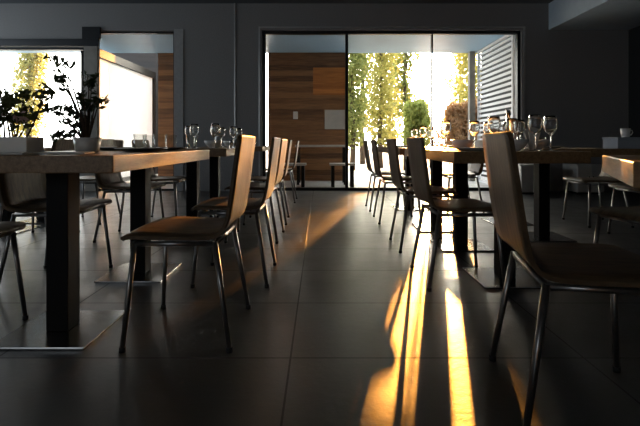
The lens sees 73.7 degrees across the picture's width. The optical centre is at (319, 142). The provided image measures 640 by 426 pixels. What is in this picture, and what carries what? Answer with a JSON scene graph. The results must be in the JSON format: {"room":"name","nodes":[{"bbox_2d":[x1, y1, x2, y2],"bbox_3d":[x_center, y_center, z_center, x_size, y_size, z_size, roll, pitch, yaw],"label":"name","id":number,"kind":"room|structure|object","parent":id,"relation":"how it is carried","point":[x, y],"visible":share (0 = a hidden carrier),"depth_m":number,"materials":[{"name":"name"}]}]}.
{"room":"restaurant dining room","nodes":[
{"label":"restaurant dining room","id":0,"kind":"room"},
{"bbox_2d":[0,0,553,2],"bbox_3d":[-0.585,-2.420,1.325,11.830,0.200,12.050,0,0,0],"label":"ceiling","id":1,"kind":"structure","parent":0,"point":[1,1],"depth_m":7.00,"materials":[{"name":"grey paint"}]},
{"bbox_2d":[549,0,639,29],"bbox_3d":[4.464,-2.099,1.299,1.328,0.438,11.598,0,0,0],"label":"beam","id":2,"kind":"structure","parent":1,"relation":"attached to","point":[563,14],"depth_m":6.50,"materials":[{"name":"paint"}]},
{"bbox_2d":[0,3,628,190],"bbox_3d":[-0.585,-0.760,7.225,11.430,3.120,0.250,0,0,0],"label":"wall","id":3,"kind":"structure","parent":0,"point":[580,78],"depth_m":7.10,"materials":[{"name":"grey paint"}]},
{"bbox_2d":[0,48,83,50],"bbox_3d":[-5.005,-0.650,7.200,2.190,1.900,0.080,0,0,0],"label":"window","id":4,"kind":"structure","parent":3,"relation":"in","point":[1,49],"depth_m":7.16,"materials":[{"name":"metal"}]},
{"bbox_2d":[0,39,99,46],"bbox_3d":[-4.880,-1.660,7.070,2.440,0.120,0.060,0,0,0],"label":"trim","id":5,"kind":"structure","parent":3,"relation":"attached to","point":[3,42],"depth_m":7.04,"materials":[{"name":"metal"}]},
{"bbox_2d":[84,46,98,190],"bbox_3d":[-3.790,-0.400,7.075,0.220,2.400,0.050,0,0,0],"label":"trim","id":6,"kind":"structure","parent":3,"relation":"attached to","point":[91,53],"depth_m":7.05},
{"bbox_2d":[82,27,100,39],"bbox_3d":[-3.785,-1.820,7.075,0.290,0.200,0.050,0,0,0],"label":"trim","id":7,"kind":"structure","parent":3,"relation":"attached to","point":[87,32],"depth_m":7.05,"materials":[{"name":"metal"}]},
{"bbox_2d":[99,31,173,190],"bbox_3d":[-3.110,-0.535,7.200,1.360,2.670,0.080,0,0,0],"label":"window","id":8,"kind":"structure","parent":3,"relation":"in","point":[102,32],"depth_m":7.16,"materials":[{"name":"metal"}]},
{"bbox_2d":[174,29,182,190],"bbox_3d":[-2.345,-0.545,7.091,0.150,2.690,0.018,0,0,0],"label":"trim","id":9,"kind":"structure","parent":3,"relation":"attached to","point":[178,33],"depth_m":7.08,"materials":[{"name":"grey paint"}]},
{"bbox_2d":[234,3,235,140],"bbox_3d":[-1.415,-0.760,7.090,0.020,3.120,0.020,0,0,0],"label":"trim","id":10,"kind":"structure","parent":3,"relation":"attached to","point":[234,3],"depth_m":7.10,"materials":[{"name":"metal"}]},
{"bbox_2d":[262,31,519,190],"bbox_3d":[1.198,-0.540,7.200,4.325,2.680,0.080,0,0,0],"label":"window","id":11,"kind":"structure","parent":3,"relation":"in","point":[264,33],"depth_m":7.16,"materials":[{"name":"metal"}]},
{"bbox_2d":[259,26,524,190],"bbox_3d":[1.195,-0.568,7.094,4.430,2.735,0.012,0,0,0],"label":"trim","id":12,"kind":"structure","parent":3,"relation":"attached to","point":[523,27],"depth_m":7.09,"materials":[{"name":"metal"}]},
{"bbox_2d":[0,174,639,425],"bbox_3d":[-0.500,0.860,3.250,17.000,0.120,15.900,0,0,0],"label":"floor","id":13,"kind":"structure","parent":0,"point":[343,331],"depth_m":1.79,"materials":[{"name":"tile"}]},
{"bbox_2d":[0,221,28,320],"bbox_3d":[-1.547,0.383,1.720,0.479,0.834,0.453,0,0,0],"label":"dining chair","id":14,"kind":"object","parent":13,"relation":"on","point":[7,228],"visible":1,"depth_m":1.90,"materials":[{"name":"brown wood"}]},
{"bbox_2d":[1,147,50,233],"bbox_3d":[-2.850,0.422,4.025,0.700,0.755,1.450,0,0,0],"label":"dining table","id":15,"kind":"object","parent":13,"relation":"on","point":[6,215],"visible":0.16,"depth_m":3.95,"materials":[{"name":"brown wood"}]},
{"bbox_2d":[0,139,74,232],"bbox_3d":[-2.353,0.383,3.600,0.479,0.834,0.453,0,0,0],"label":"dining chair","id":16,"kind":"object","parent":13,"relation":"on","point":[66,144],"visible":0.19,"depth_m":3.53,"materials":[{"name":"brown wood"}]},
{"bbox_2d":[0,173,112,283],"bbox_3d":[-1.547,0.383,2.519,0.479,0.834,0.453,0,0,-2],"label":"dining chair","id":17,"kind":"object","parent":13,"relation":"on","point":[24,194],"visible":0.56,"depth_m":2.45,"materials":[{"name":"brown wood"}]},
{"bbox_2d":[80,140,122,224],"bbox_3d":[-2.353,0.383,4.400,0.479,0.834,0.453,0,0,0],"label":"dining chair","id":18,"kind":"object","parent":13,"relation":"on","point":[119,143],"visible":0.32,"depth_m":4.45,"materials":[{"name":"brown wood"}]},
{"bbox_2d":[0,150,208,349],"bbox_3d":[-1.100,0.422,2.224,0.700,0.755,1.353,0,0,0],"label":"dining table","id":19,"kind":"object","parent":13,"relation":"on","point":[63,326],"visible":0.9,"depth_m":1.78,"materials":[{"name":"brown wood"}]},
{"bbox_2d":[0,152,37,154],"bbox_3d":[-1.200,0.040,1.660,0.200,0.008,0.100,0,0,10],"label":"napkin","id":20,"kind":"object","parent":19,"relation":"on","point":[1,153],"visible":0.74,"depth_m":1.61,"materials":[{"name":"white fabric"}]},
{"bbox_2d":[0,82,55,151],"bbox_3d":[-1.316,-0.111,1.800,0.360,0.310,0.199,0,0,0],"label":"potted plant","id":21,"kind":"object","parent":19,"relation":"on","point":[14,143],"visible":1,"depth_m":1.79,"materials":[{"name":"green plant"}]},
{"bbox_2d":[38,152,94,153],"bbox_3d":[-1.030,0.040,1.720,0.200,0.008,0.100,0,0,-5],"label":"napkin","id":22,"kind":"object","parent":19,"relation":"on","point":[38,152],"visible":0.84,"depth_m":1.67,"materials":[{"name":"white fabric"}]},
{"bbox_2d":[32,54,109,151],"bbox_3d":[-1.162,-0.182,2.031,0.313,0.452,0.256,0,0,0],"label":"potted plant","id":23,"kind":"object","parent":19,"relation":"on","point":[84,143],"visible":0.98,"depth_m":1.99,"materials":[{"name":"green plant"}]},
{"bbox_2d":[100,147,136,149],"bbox_3d":[-1.250,0.035,2.600,0.256,0.018,0.256,0,0,0],"label":"plate","id":24,"kind":"object","parent":19,"relation":"on","point":[101,148],"visible":0.57,"depth_m":2.50,"materials":[{"name":"ceramic"}]},
{"bbox_2d":[114,148,167,151],"bbox_3d":[-0.900,0.035,2.160,0.256,0.018,0.256,0,0,0],"label":"plate","id":25,"kind":"object","parent":19,"relation":"on","point":[121,149],"visible":0.98,"depth_m":2.07,"materials":[{"name":"black ceramic"}]},
{"bbox_2d":[141,147,186,150],"bbox_3d":[-0.920,0.035,2.520,0.256,0.018,0.256,0,0,0],"label":"plate","id":26,"kind":"object","parent":19,"relation":"on","point":[169,148],"visible":0.66,"depth_m":2.50,"materials":[{"name":"black ceramic"}]},
{"bbox_2d":[81,49,155,180],"bbox_3d":[-4.280,-0.490,9.350,0.160,2.620,3.140,0,0,0],"label":"screen","id":27,"kind":"object","parent":13,"relation":"on","point":[130,88],"visible":0.41,"depth_m":9.33,"materials":[{"name":"fabric"}]},
{"bbox_2d":[93,139,165,242],"bbox_3d":[-1.617,0.383,3.650,0.479,0.834,0.453,0,0,0],"label":"dining chair","id":28,"kind":"object","parent":13,"relation":"on","point":[113,182],"visible":0.58,"depth_m":3.61,"materials":[{"name":"brown wood"}]},
{"bbox_2d":[132,140,185,216],"bbox_3d":[-1.617,0.383,4.400,0.479,0.834,0.453,0,0,0],"label":"dining chair","id":29,"kind":"object","parent":13,"relation":"on","point":[137,143],"visible":0.46,"depth_m":4.33,"materials":[{"name":"brown wood"}]},
{"bbox_2d":[158,53,172,175],"bbox_3d":[-2.425,-0.640,9.480,2.250,2.920,0.240,0,0,0],"label":"pier","id":30,"kind":"object","parent":13,"relation":"on","point":[165,60],"visible":0.07,"depth_m":9.36,"materials":[{"name":"brown wood"}]},
{"bbox_2d":[119,135,255,352],"bbox_3d":[-0.545,0.383,1.850,0.479,0.834,0.453,0,0,0],"label":"dining chair","id":31,"kind":"object","parent":13,"relation":"on","point":[184,231],"visible":1,"depth_m":1.71,"materials":[{"name":"brown wood"}]},
{"bbox_2d":[181,147,234,217],"bbox_3d":[-1.100,0.422,4.085,0.700,0.755,1.330,0,0,0],"label":"dining table","id":32,"kind":"object","parent":13,"relation":"on","point":[192,168],"visible":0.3,"depth_m":3.65,"materials":[{"name":"brown wood"}]},
{"bbox_2d":[185,126,189,147],"bbox_3d":[-1.220,-0.058,3.980,0.078,0.204,0.077,0,0,0],"label":"wine glass","id":33,"kind":"object","parent":32,"relation":"on","point":[187,128],"visible":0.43,"depth_m":3.95,"materials":[{"name":"white"}]},
{"bbox_2d":[187,134,198,147],"bbox_3d":[-1.120,-0.023,3.755,0.112,0.134,0.030,0,0,0],"label":"folded napkin","id":34,"kind":"object","parent":32,"relation":"on","point":[190,138],"visible":0.56,"depth_m":3.75,"materials":[{"name":"white fabric"}]},
{"bbox_2d":[190,124,198,147],"bbox_3d":[-1.060,-0.058,3.600,0.078,0.204,0.077,0,0,0],"label":"wine glass","id":35,"kind":"object","parent":32,"relation":"on","point":[194,129],"visible":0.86,"depth_m":3.57,"materials":[{"name":"white"}]},
{"bbox_2d":[204,141,221,147],"bbox_3d":[-0.920,0.011,3.680,0.156,0.065,0.156,0,0,0],"label":"bowl","id":36,"kind":"object","parent":32,"relation":"on","point":[211,144],"visible":0.77,"depth_m":3.63,"materials":[{"name":"clear glass"}]},
{"bbox_2d":[211,123,219,147],"bbox_3d":[-0.860,-0.058,3.520,0.078,0.204,0.077,0,0,0],"label":"wine glass","id":37,"kind":"object","parent":32,"relation":"on","point":[215,127],"visible":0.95,"depth_m":3.49,"materials":[{"name":"white"}]},
{"bbox_2d":[219,127,224,146],"bbox_3d":[-1.020,-0.058,4.420,0.078,0.204,0.077,0,0,0],"label":"wine glass","id":38,"kind":"object","parent":32,"relation":"on","point":[222,129],"visible":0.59,"depth_m":4.39,"materials":[{"name":"white"}]},
{"bbox_2d":[223,141,235,146],"bbox_3d":[-0.900,0.011,4.300,0.156,0.065,0.156,0,0,0],"label":"bowl","id":39,"kind":"object","parent":32,"relation":"on","point":[226,143],"visible":0.38,"depth_m":4.25,"materials":[{"name":"clear glass"}]},
{"bbox_2d":[229,140,233,147],"bbox_3d":[-0.820,0.009,3.950,0.042,0.071,0.041,0,0,0],"label":"salt shaker","id":40,"kind":"object","parent":32,"relation":"on","point":[230,141],"visible":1,"depth_m":3.94,"materials":[{"name":"clear glass"}]},
{"bbox_2d":[230,126,237,147],"bbox_3d":[-0.840,-0.058,4.150,0.078,0.204,0.077,0,0,0],"label":"wine glass","id":41,"kind":"object","parent":32,"relation":"on","point":[233,129],"visible":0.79,"depth_m":4.12,"materials":[{"name":"white"}]},
{"bbox_2d":[236,128,241,137],"bbox_3d":[-0.880,-0.058,4.600,0.078,0.204,0.077,0,0,0],"label":"wine glass","id":42,"kind":"object","parent":32,"relation":"on","point":[239,130],"visible":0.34,"depth_m":4.57,"materials":[{"name":"white"}]},
{"bbox_2d":[191,137,280,287],"bbox_3d":[-0.493,0.383,2.580,0.479,0.834,0.453,0,0,0],"label":"dining chair","id":43,"kind":"object","parent":13,"relation":"on","point":[218,203],"visible":0.95,"depth_m":2.42,"materials":[{"name":"brown wood"}]},
{"bbox_2d":[219,146,269,150],"bbox_3d":[-1.100,0.422,5.950,0.700,0.755,0.800,0,0,0],"label":"dining table","id":44,"kind":"object","parent":13,"relation":"on","point":[257,148],"visible":0.17,"depth_m":5.55,"materials":[{"name":"brown wood"}]},
{"bbox_2d":[224,139,287,243],"bbox_3d":[-0.533,0.383,3.619,0.479,0.834,0.453,0,0,2],"label":"dining chair","id":45,"kind":"object","parent":13,"relation":"on","point":[283,144],"visible":0.74,"depth_m":3.54,"materials":[{"name":"brown wood"}]},
{"bbox_2d":[243,140,291,224],"bbox_3d":[-0.533,0.383,4.380,0.479,0.834,0.453,0,0,-1],"label":"dining chair","id":46,"kind":"object","parent":13,"relation":"on","point":[253,178],"visible":0.7,"depth_m":4.24,"materials":[{"name":"brown wood"}]},
{"bbox_2d":[263,141,298,202],"bbox_3d":[-0.533,0.383,5.900,0.479,0.834,0.453,0,0,0],"label":"dining chair","id":47,"kind":"object","parent":13,"relation":"on","point":[297,144],"visible":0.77,"depth_m":5.72,"materials":[{"name":"brown wood"}]},
{"bbox_2d":[281,163,305,186],"bbox_3d":[-0.520,0.600,8.050,0.520,0.440,0.300,0,0,0],"label":"bench","id":48,"kind":"object","parent":13,"relation":"on","point":[302,165],"visible":0.54,"depth_m":7.92,"materials":[{"name":"paint"}]},
{"bbox_2d":[268,53,344,180],"bbox_3d":[-0.270,-0.575,9.438,1.720,2.790,0.325,0,0,0],"label":"wall","id":49,"kind":"structure","parent":13,"relation":"on","point":[308,84],"depth_m":9.30,"materials":[{"name":"orange wood"}]},
{"bbox_2d":[0,34,510,52],"bbox_3d":[-1.700,-2.085,8.355,10.600,0.230,1.990,0,0,0],"label":"porch roof","id":50,"kind":"structure","parent":49,"relation":"on","point":[111,43],"depth_m":8.54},
{"bbox_2d":[293,111,297,118],"bbox_3d":[-0.530,-0.600,9.255,0.100,0.160,0.090,0,0,0],"label":"wall lamp","id":51,"kind":"object","parent":49,"relation":"attached to","point":[295,113],"visible":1,"depth_m":9.21,"materials":[{"name":"metal"}]},
{"bbox_2d":[324,109,344,129],"bbox_3d":[0.320,-0.510,9.275,0.480,0.460,0.030,0,0,0],"label":"panel","id":52,"kind":"object","parent":49,"relation":"attached to","point":[334,119],"visible":0.87,"depth_m":9.27,"materials":[{"name":"paint"}]},
{"bbox_2d":[295,145,344,184],"bbox_3d":[0.030,0.430,8.620,1.040,0.780,0.560,0,0,0],"label":"outdoor table","id":53,"kind":"object","parent":13,"relation":"on","point":[300,146],"visible":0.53,"depth_m":8.36,"materials":[{"name":"paint"}]},
{"bbox_2d":[329,163,355,186],"bbox_3d":[0.420,0.600,8.050,0.480,0.440,0.300,0,0,0],"label":"bench","id":54,"kind":"object","parent":13,"relation":"on","point":[332,165],"visible":0.97,"depth_m":7.92,"materials":[{"name":"paint"}]},
{"bbox_2d":[363,140,405,211],"bbox_3d":[0.783,0.383,5.200,0.479,0.834,0.453,0,0,0],"label":"dining chair","id":55,"kind":"object","parent":13,"relation":"on","point":[365,142],"visible":0.74,"depth_m":5.09,"materials":[{"name":"brown wood"}]},
{"bbox_2d":[370,140,420,223],"bbox_3d":[0.783,0.383,4.420,0.479,0.834,0.453,0,0,0],"label":"dining chair","id":56,"kind":"object","parent":13,"relation":"on","point":[374,148],"visible":0.77,"depth_m":4.32,"materials":[{"name":"brown wood"}]},
{"bbox_2d":[377,146,452,231],"bbox_3d":[1.087,0.422,4.683,0.735,0.755,1.735,0,0,0],"label":"dining table","id":57,"kind":"object","parent":13,"relation":"on","point":[436,167],"visible":0.43,"depth_m":3.96,"materials":[{"name":"brown wood"}]},
{"bbox_2d":[411,129,417,136],"bbox_3d":[1.050,-0.058,4.750,0.078,0.204,0.077,0,0,0],"label":"wine glass","id":58,"kind":"object","parent":57,"relation":"on","point":[414,132],"visible":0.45,"depth_m":4.72,"materials":[{"name":"white"}]},
{"bbox_2d":[419,126,427,147],"bbox_3d":[0.980,-0.058,4.050,0.078,0.204,0.077,0,0,0],"label":"wine glass","id":59,"kind":"object","parent":57,"relation":"on","point":[423,131],"visible":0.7,"depth_m":4.02,"materials":[{"name":"white"}]},
{"bbox_2d":[427,130,433,146],"bbox_3d":[1.320,-0.058,5.100,0.078,0.204,0.077,0,0,0],"label":"wine glass","id":60,"kind":"object","parent":57,"relation":"on","point":[430,133],"visible":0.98,"depth_m":5.07,"materials":[{"name":"white"}]},
{"bbox_2d":[386,138,457,252],"bbox_3d":[0.783,0.383,3.320,0.479,0.834,0.453,0,0,0],"label":"dining chair","id":61,"kind":"object","parent":13,"relation":"on","point":[392,148],"visible":0.89,"depth_m":3.19,"materials":[{"name":"brown wood"}]},
{"bbox_2d":[407,137,505,291],"bbox_3d":[0.788,0.383,2.520,0.479,0.834,0.453,0,0,0],"label":"dining chair","id":62,"kind":"object","parent":13,"relation":"on","point":[418,165],"visible":0.87,"depth_m":2.42,"materials":[{"name":"brown wood"}]},
{"bbox_2d":[443,140,484,212],"bbox_3d":[1.657,0.383,5.050,0.479,0.834,0.453,0,0,0],"label":"dining chair","id":63,"kind":"object","parent":13,"relation":"on","point":[475,169],"visible":0.55,"depth_m":4.94,"materials":[{"name":"brown wood"}]},
{"bbox_2d":[468,51,474,180],"bbox_3d":[3.280,-0.575,9.240,0.120,2.790,0.120,0,0,0],"label":"porch post","id":64,"kind":"object","parent":13,"relation":"on","point":[471,55],"visible":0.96,"depth_m":9.18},
{"bbox_2d":[481,40,510,176],"bbox_3d":[4.100,-0.730,9.010,0.200,3.140,3.180,0,0,0],"label":"wall","id":65,"kind":"structure","parent":13,"relation":"on","point":[506,43],"depth_m":9.68,"materials":[{"name":"white metal"}]},
{"bbox_2d":[477,35,514,183],"bbox_3d":[3.385,-0.570,8.285,0.050,2.780,1.670,0,0,0],"label":"screen","id":66,"kind":"object","parent":13,"relation":"on","point":[480,52],"visible":0.56,"depth_m":8.21,"materials":[{"name":"white paint"}]},
{"bbox_2d":[405,148,590,288],"bbox_3d":[1.087,0.422,2.965,0.735,0.755,1.350,0,0,0],"label":"dining table","id":67,"kind":"object","parent":13,"relation":"on","point":[488,278],"visible":0.69,"depth_m":2.51,"materials":[{"name":"brown wood"}]},
{"bbox_2d":[440,120,451,148],"bbox_3d":[0.900,-0.058,3.050,0.078,0.204,0.077,0,0,0],"label":"wine glass","id":68,"kind":"object","parent":67,"relation":"on","point":[446,127],"visible":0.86,"depth_m":3.02,"materials":[{"name":"white"}]},
{"bbox_2d":[450,140,473,149],"bbox_3d":[0.950,0.011,2.850,0.156,0.065,0.156,0,0,0],"label":"bowl","id":69,"kind":"object","parent":67,"relation":"on","point":[456,143],"visible":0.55,"depth_m":2.80,"materials":[{"name":"clear glass"}]},
{"bbox_2d":[452,147,483,150],"bbox_3d":[0.900,0.035,2.480,0.256,0.018,0.256,0,0,0],"label":"plate","id":70,"kind":"object","parent":67,"relation":"on","point":[458,148],"visible":0.73,"depth_m":2.42,"materials":[{"name":"ceramic"}]},
{"bbox_2d":[469,121,479,146],"bbox_3d":[1.120,-0.058,3.100,0.078,0.204,0.077,0,0,0],"label":"wine glass","id":71,"kind":"object","parent":67,"relation":"on","point":[474,127],"visible":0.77,"depth_m":3.07,"materials":[{"name":"white"}]},
{"bbox_2d":[483,122,487,132],"bbox_3d":[1.300,-0.058,3.300,0.078,0.204,0.077,0,0,0],"label":"wine glass","id":72,"kind":"object","parent":67,"relation":"on","point":[485,129],"visible":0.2,"depth_m":3.28,"materials":[{"name":"white"}]},
{"bbox_2d":[487,116,500,132],"bbox_3d":[1.060,-0.058,2.600,0.078,0.204,0.077,0,0,0],"label":"wine glass","id":73,"kind":"object","parent":67,"relation":"on","point":[494,124],"visible":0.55,"depth_m":2.57,"materials":[{"name":"clear glass"}]},
{"bbox_2d":[502,110,513,136],"bbox_3d":[1.270,-0.089,2.880,0.074,0.266,0.073,0,0,0],"label":"water bottle","id":74,"kind":"object","parent":67,"relation":"on","point":[508,112],"visible":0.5,"depth_m":2.87,"materials":[{"name":"clear glass"}]},
{"bbox_2d":[506,118,518,135],"bbox_3d":[1.250,-0.058,2.780,0.078,0.204,0.077,0,0,0],"label":"wine glass","id":75,"kind":"object","parent":67,"relation":"on","point":[511,123],"visible":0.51,"depth_m":2.75,"materials":[{"name":"clear glass"}]},
{"bbox_2d":[516,120,525,138],"bbox_3d":[1.380,-0.058,2.950,0.078,0.204,0.077,0,0,0],"label":"wine glass","id":76,"kind":"object","parent":67,"relation":"on","point":[521,123],"visible":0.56,"depth_m":2.92,"materials":[{"name":"white"}]},
{"bbox_2d":[514,139,528,150],"bbox_3d":[1.120,0.011,2.460,0.156,0.065,0.156,0,0,0],"label":"bowl","id":77,"kind":"object","parent":67,"relation":"on","point":[520,144],"visible":0.41,"depth_m":2.40,"materials":[{"name":"clear glass"}]},
{"bbox_2d":[523,129,540,149],"bbox_3d":[1.300,-0.023,2.625,0.112,0.134,0.030,0,0,0],"label":"folded napkin","id":78,"kind":"object","parent":67,"relation":"on","point":[527,134],"visible":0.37,"depth_m":2.62,"materials":[{"name":"white fabric"}]},
{"bbox_2d":[528,114,542,150],"bbox_3d":[1.220,-0.058,2.420,0.078,0.204,0.077,0,0,0],"label":"wine glass","id":79,"kind":"object","parent":67,"relation":"on","point":[535,123],"visible":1,"depth_m":2.40,"materials":[{"name":"white"}]},
{"bbox_2d":[526,140,548,149],"bbox_3d":[1.385,0.011,2.740,0.156,0.065,0.156,0,0,0],"label":"bowl","id":80,"kind":"object","parent":67,"relation":"on","point":[541,144],"visible":0.43,"depth_m":2.68,"materials":[{"name":"clear glass"}]},
{"bbox_2d":[543,116,557,150],"bbox_3d":[1.360,-0.058,2.520,0.078,0.204,0.077,0,0,0],"label":"wine glass","id":81,"kind":"object","parent":67,"relation":"on","point":[550,124],"visible":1,"depth_m":2.50,"materials":[{"name":"white"}]},
{"bbox_2d":[518,164,533,193],"bbox_3d":[3.360,0.570,6.846,0.460,0.460,0.427,0,0,0],"label":"base cabinet","id":82,"kind":"object","parent":13,"relation":"on","point":[526,171],"visible":0.26,"depth_m":6.64,"materials":[{"name":"paint"}]},
{"bbox_2d":[481,147,639,241],"bbox_3d":[2.020,0.422,3.950,1.080,0.755,1.300,0,0,0],"label":"dining table","id":83,"kind":"object","parent":13,"relation":"on","point":[541,233],"visible":0.39,"depth_m":3.57,"materials":[{"name":"brown wood"}]},
{"bbox_2d":[544,146,564,148],"bbox_3d":[1.850,0.035,3.480,0.256,0.018,0.256,0,0,0],"label":"plate","id":84,"kind":"object","parent":83,"relation":"on","point":[546,147],"visible":0.68,"depth_m":3.38,"materials":[{"name":"black ceramic"}]},
{"bbox_2d":[602,137,639,148],"bbox_3d":[2.400,-0.001,3.400,0.198,0.089,0.168,0,0,-4],"label":"box","id":85,"kind":"object","parent":83,"relation":"on","point":[608,142],"visible":1,"depth_m":3.32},
{"bbox_2d":[620,128,632,136],"bbox_3d":[2.446,-0.081,3.406,0.086,0.069,0.072,0,0,35],"label":"cup","id":86,"kind":"object","parent":85,"relation":"on","point":[625,132],"visible":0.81,"depth_m":3.39,"materials":[{"name":"white ceramic"}]},
{"bbox_2d":[482,131,639,425],"bbox_3d":[0.788,0.383,1.323,0.479,0.834,0.453,0,0,11],"label":"dining chair","id":87,"kind":"object","parent":13,"relation":"on","point":[613,270],"visible":1,"depth_m":1.26,"materials":[{"name":"brown wood"}]},
{"bbox_2d":[563,164,603,193],"bbox_3d":[4.220,0.570,6.846,0.420,0.460,0.427,0,0,0],"label":"base cabinet","id":88,"kind":"object","parent":13,"relation":"on","point":[569,170],"visible":0.76,"depth_m":6.66,"materials":[{"name":"paint"}]},
{"bbox_2d":[562,169,633,227],"bbox_3d":[2.757,0.383,4.250,0.479,0.834,0.453,0,0,0],"label":"dining chair","id":89,"kind":"object","parent":13,"relation":"on","point":[606,179],"visible":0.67,"depth_m":4.17,"materials":[{"name":"brown wood"}]},
{"bbox_2d":[590,206,639,242],"bbox_3d":[1.747,0.383,2.203,0.479,0.834,0.453,0,0,-10],"label":"dining chair","id":90,"kind":"object","parent":13,"relation":"on","point":[631,214],"visible":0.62,"depth_m":2.26,"materials":[{"name":"brown wood"}]},
{"bbox_2d":[602,155,639,187],"bbox_3d":[1.236,0.422,1.162,0.720,0.755,0.660,0,0,28],"label":"dining table","id":91,"kind":"object","parent":13,"relation":"on","point":[625,168],"visible":1,"depth_m":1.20,"materials":[{"name":"brown wood"}]},
{"bbox_2d":[607,183,639,233],"bbox_3d":[2.757,0.383,3.550,0.479,0.834,0.453,0,0,0],"label":"dining chair","id":92,"kind":"object","parent":13,"relation":"on","point":[617,186],"visible":0.87,"depth_m":3.66,"materials":[{"name":"brown wood"}]},
{"bbox_2d":[629,26,639,136],"bbox_3d":[5.230,-0.760,1.425,0.200,3.120,11.850,0,0,0],"label":"wall","id":93,"kind":"structure","parent":0,"point":[634,33],"depth_m":6.96,"materials":[{"name":"black paint"}]},
{"label":"outside","id":94,"kind":"structure","parent":0,"visible":0},
{"bbox_2d":[266,149,452,173],"bbox_3d":[0.000,0.890,33.675,60.000,0.100,52.650,0,0,0],"label":"ground","id":95,"kind":"structure","parent":94,"point":[359,168],"depth_m":15.94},
{"bbox_2d":[7,53,49,136],"bbox_3d":[-7.674,-1.259,11.258,1.092,4.205,0.937,0,0,0],"label":"tree","id":96,"kind":"object","parent":95,"relation":"on","point":[34,61],"visible":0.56,"depth_m":11.10,"materials":[{"name":"green plant"}]},
{"bbox_2d":[111,53,157,173],"bbox_3d":[-4.775,-0.790,11.400,2.550,3.220,0.200,0,0,0],"label":"wall","id":97,"kind":"structure","parent":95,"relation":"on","point":[149,61],"depth_m":11.30,"materials":[{"name":"paint"}]},
{"bbox_2d":[348,53,372,169],"bbox_3d":[0.996,-2.259,13.184,1.172,6.205,1.466,0,0,-26],"label":"tree","id":98,"kind":"object","parent":95,"relation":"on","point":[354,95],"visible":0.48,"depth_m":13.03,"materials":[{"name":"green plant"}]},
{"bbox_2d":[348,53,400,163],"bbox_3d":[1.689,-3.005,16.882,2.976,7.698,2.939,0,0,39],"label":"tree","id":99,"kind":"object","parent":95,"relation":"on","point":[364,86],"visible":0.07,"depth_m":16.84,"materials":[{"name":"green plant"}]},
{"bbox_2d":[360,53,400,167],"bbox_3d":[2.055,-2.357,14.435,1.514,6.407,1.549,0,0,0],"label":"tree","id":100,"kind":"object","parent":95,"relation":"on","point":[381,89],"visible":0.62,"depth_m":14.27,"materials":[{"name":"green plant"}]},
{"bbox_2d":[384,53,410,142],"bbox_3d":[3.116,-2.669,18.611,1.613,7.027,1.923,0,0,-13],"label":"tree","id":101,"kind":"object","parent":95,"relation":"on","point":[397,120],"visible":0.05,"depth_m":18.14,"materials":[{"name":"green plant"}]},
{"bbox_2d":[391,53,420,169],"bbox_3d":[2.623,-1.959,13.195,1.015,5.602,1.018,0,0,38],"label":"tree","id":102,"kind":"object","parent":95,"relation":"on","point":[404,88],"visible":0.5,"depth_m":13.17,"materials":[{"name":"green plant"}]},
{"bbox_2d":[401,97,430,145],"bbox_3d":[2.687,-0.227,12.012,0.874,2.144,1.023,0,0,0],"label":"shrub","id":103,"kind":"object","parent":95,"relation":"on","point":[415,114],"visible":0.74,"depth_m":11.76,"materials":[{"name":"green plant"}]},
{"bbox_2d":[402,126,450,166],"bbox_3d":[3.850,0.048,14.650,2.091,1.606,0.860,0,0,0],"label":"shrub","id":104,"kind":"object","parent":95,"relation":"on","point":[438,144],"visible":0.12,"depth_m":14.65,"materials":[{"name":"green plant"}]},
{"bbox_2d":[442,53,476,119],"bbox_3d":[6.030,-2.704,18.384,1.505,7.095,1.482,0,0,0],"label":"tree","id":105,"kind":"object","parent":95,"relation":"on","point":[451,77],"visible":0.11,"depth_m":18.27,"materials":[{"name":"green plant"}]},
{"bbox_2d":[443,97,476,145],"bbox_3d":[4.297,-0.213,11.944,1.685,2.126,1.078,0,0,0],"label":"shrub","id":106,"kind":"object","parent":95,"relation":"on","point":[457,113],"visible":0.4,"depth_m":11.75,"materials":[{"name":"brown plant"}]},
{"bbox_2d":[453,53,476,103],"bbox_3d":[4.762,-1.939,13.393,1.228,5.567,1.424,0,0,23],"label":"tree","id":107,"kind":"object","parent":95,"relation":"on","point":[462,66],"visible":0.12,"depth_m":13.30,"materials":[{"name":"green plant"}]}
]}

